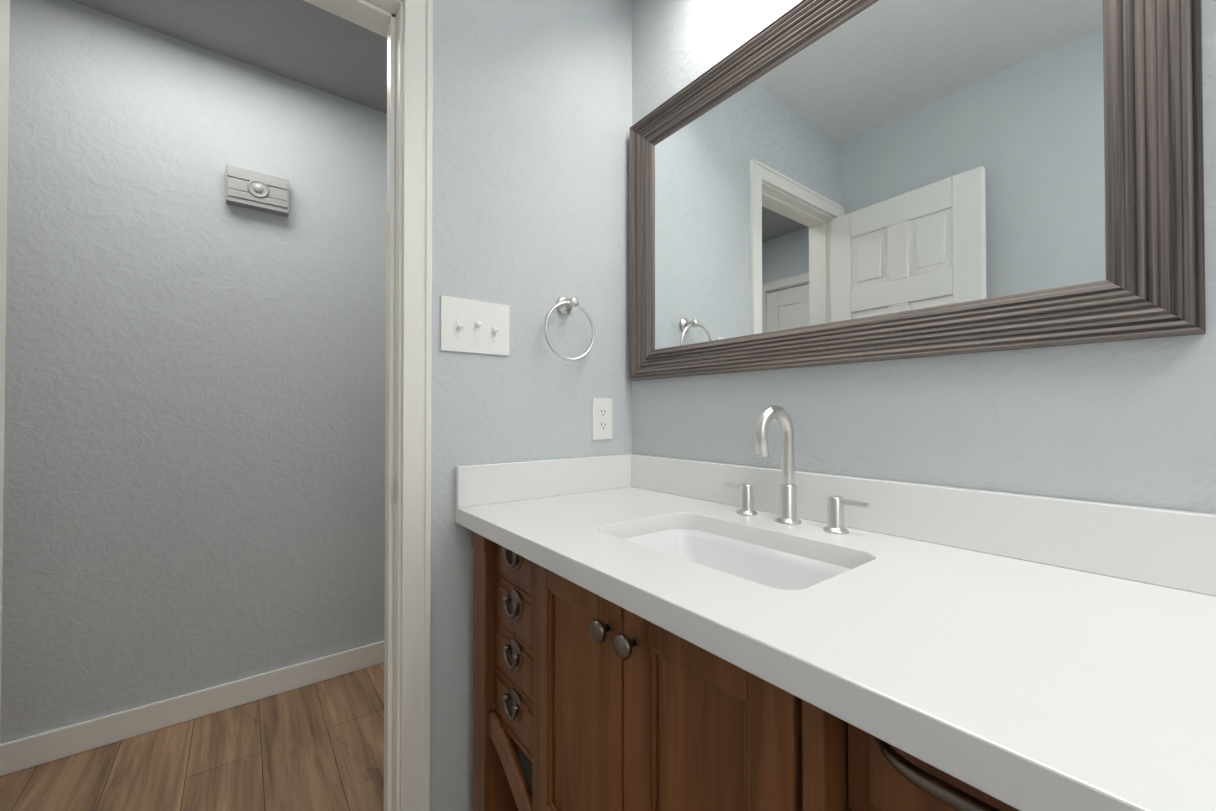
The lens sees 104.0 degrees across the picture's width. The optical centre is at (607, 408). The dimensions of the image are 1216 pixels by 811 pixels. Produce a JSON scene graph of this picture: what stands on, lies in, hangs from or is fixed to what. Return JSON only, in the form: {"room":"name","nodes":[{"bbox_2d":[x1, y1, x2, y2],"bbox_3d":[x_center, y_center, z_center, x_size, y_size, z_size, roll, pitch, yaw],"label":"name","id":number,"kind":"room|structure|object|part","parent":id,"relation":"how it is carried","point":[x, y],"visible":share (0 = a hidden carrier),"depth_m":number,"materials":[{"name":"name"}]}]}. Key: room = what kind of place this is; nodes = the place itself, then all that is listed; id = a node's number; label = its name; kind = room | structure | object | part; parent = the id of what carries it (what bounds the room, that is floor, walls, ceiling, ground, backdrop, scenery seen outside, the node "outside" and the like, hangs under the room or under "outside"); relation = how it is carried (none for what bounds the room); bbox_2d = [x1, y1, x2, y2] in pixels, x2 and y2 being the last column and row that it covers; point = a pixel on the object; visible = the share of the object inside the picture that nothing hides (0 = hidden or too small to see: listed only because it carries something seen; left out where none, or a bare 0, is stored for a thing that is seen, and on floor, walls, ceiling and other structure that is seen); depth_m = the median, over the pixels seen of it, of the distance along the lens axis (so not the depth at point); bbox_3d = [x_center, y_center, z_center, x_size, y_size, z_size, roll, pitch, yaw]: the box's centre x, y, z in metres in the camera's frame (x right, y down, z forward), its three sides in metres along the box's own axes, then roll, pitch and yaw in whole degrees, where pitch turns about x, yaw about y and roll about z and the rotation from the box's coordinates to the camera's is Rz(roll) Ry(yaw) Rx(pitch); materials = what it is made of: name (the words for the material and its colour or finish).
{"room":"bathroom","nodes":[
{"label":"bathroom","id":0,"kind":"room"},
{"bbox_2d":[0,663,383,810],"bbox_3d":[0.137,1.134,0.552,3.900,0.060,4.270,0,-1,-38],"label":"floor","id":1,"kind":"structure","parent":0,"point":[318,746],"depth_m":1.49,"materials":[{"name":"brown wood"}]},
{"bbox_2d":[455,521,1054,810],"bbox_3d":[0.327,0.690,0.716,0.559,0.831,1.457,0,-1,-38],"label":"bathroom vanity","id":2,"kind":"object","parent":1,"relation":"on","point":[657,633],"depth_m":0.67,"materials":[{"name":"brown wood"}]},
{"bbox_2d":[455,485,1215,810],"bbox_3d":[0.315,0.254,0.729,0.568,0.038,1.517,0,-1,-38],"label":"countertop","id":3,"kind":"structure","parent":2,"relation":"on","point":[1062,687],"depth_m":0.49,"materials":[{"name":"white stone"}]},
{"bbox_2d":[615,521,862,592],"bbox_3d":[0.203,0.334,0.852,0.327,0.143,0.495,0,-1,-38],"label":"sink","id":4,"kind":"object","parent":3,"relation":"in","point":[789,567],"depth_m":0.97,"materials":[{"name":"white ceramic"}]},
{"bbox_2d":[723,405,870,532],"bbox_3d":[0.346,0.116,0.975,0.132,0.244,0.323,0,-1,-38],"label":"faucet","id":5,"kind":"object","parent":3,"relation":"on","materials":[{"name":"silver metal"}]},
{"bbox_2d":[631,454,1215,596],"bbox_3d":[0.532,0.187,0.897,0.020,0.100,1.517,0,-1,-38],"label":"backsplash","id":6,"kind":"structure","parent":3,"relation":"on","point":[1158,546],"depth_m":0.74,"materials":[{"name":"white stone"}]},
{"bbox_2d":[0,0,386,743],"bbox_3d":[-1.069,-0.100,2.130,3.700,2.440,0.120,0,-1,-38],"label":"wall","id":7,"kind":"structure","parent":0,"point":[194,460],"depth_m":1.69,"materials":[{"name":"paint"}]},
{"bbox_2d":[0,641,383,775],"bbox_3d":[-1.029,1.072,2.065,3.460,0.095,0.013,0,-1,-38],"label":"baseboard","id":8,"kind":"structure","parent":7,"relation":"attached to","point":[39,749],"depth_m":1.67,"materials":[{"name":"white wood"}]},
{"bbox_2d":[226,164,288,216],"bbox_3d":[-1.338,-0.833,1.817,0.194,0.132,0.057,0,-1,-38],"label":"door chime","id":9,"kind":"object","parent":7,"relation":"attached to","point":[253,190],"visible":1,"depth_m":1.80,"materials":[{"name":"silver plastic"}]},
{"bbox_2d":[71,0,386,113],"bbox_3d":[-0.755,-1.354,1.735,3.900,0.060,1.350,0,-1,-38],"label":"ceiling","id":10,"kind":"structure","parent":0,"point":[306,43],"depth_m":1.69,"materials":[{"name":"paint"}]},
{"bbox_2d":[430,0,631,810],"bbox_3d":[0.294,-0.104,1.754,2.000,2.440,0.120,0,-1,-38],"label":"wall","id":11,"kind":"structure","parent":0,"point":[532,115],"depth_m":1.27,"materials":[{"name":"paint"}]},
{"bbox_2d":[0,0,9,724],"bbox_3d":[-0.747,0.084,0.499,0.165,2.022,0.615,1,-1,-42],"label":"bathroom door","id":12,"kind":"structure","parent":11,"relation":"in","point":[4,50],"depth_m":0.72,"materials":[{"name":"white painted wood"}]},
{"bbox_2d":[303,0,432,810],"bbox_3d":[-0.756,0.054,0.943,0.746,2.108,0.160,0,-1,-38],"label":"door frame","id":13,"kind":"structure","parent":11,"relation":"attached to","point":[415,630],"depth_m":1.09,"materials":[{"name":"white wood"}]},
{"bbox_3d":[-0.490,0.189,1.092,0.006,0.060,0.033,0,-1,-38],"label":"bathroom jamb strike","id":14,"kind":"part","parent":13,"relation":"part of","materials":[{"name":"silver metal"}]},
{"bbox_2d":[440,295,509,355],"bbox_3d":[-0.325,-0.205,1.187,0.178,0.132,0.022,0,-1,-38],"label":"switch plate","id":15,"kind":"object","parent":11,"relation":"attached to","point":[473,326],"visible":1,"depth_m":1.19,"materials":[{"name":"white plastic"}]},
{"bbox_2d":[455,454,630,508],"bbox_3d":[-0.150,0.191,1.316,0.548,0.100,0.019,0,-1,-38],"label":"backsplash","id":16,"kind":"structure","parent":11,"relation":"attached to","point":[481,484],"depth_m":1.27,"materials":[{"name":"white stone"}]},
{"bbox_2d":[544,296,594,360],"bbox_3d":[-0.115,-0.226,1.325,0.165,0.190,0.060,0,-1,-38],"label":"towel ring","id":17,"kind":"object","parent":11,"relation":"attached to","point":[564,305],"visible":1,"depth_m":1.31,"materials":[{"name":"silver metal"}]},
{"bbox_2d":[592,398,611,439],"bbox_3d":[-0.017,0.031,1.431,0.074,0.124,0.008,0,-1,-38],"label":"electrical outlet","id":18,"kind":"object","parent":11,"relation":"attached to","point":[601,418],"visible":1,"depth_m":1.43,"materials":[{"name":"white plastic"}]},
{"bbox_2d":[630,0,1215,513],"bbox_3d":[0.935,-0.117,0.468,0.155,2.440,2.700,0,-1,-38],"label":"wall","id":19,"kind":"structure","parent":0,"point":[821,182],"depth_m":0.85,"materials":[{"name":"blue paint"}]}
]}

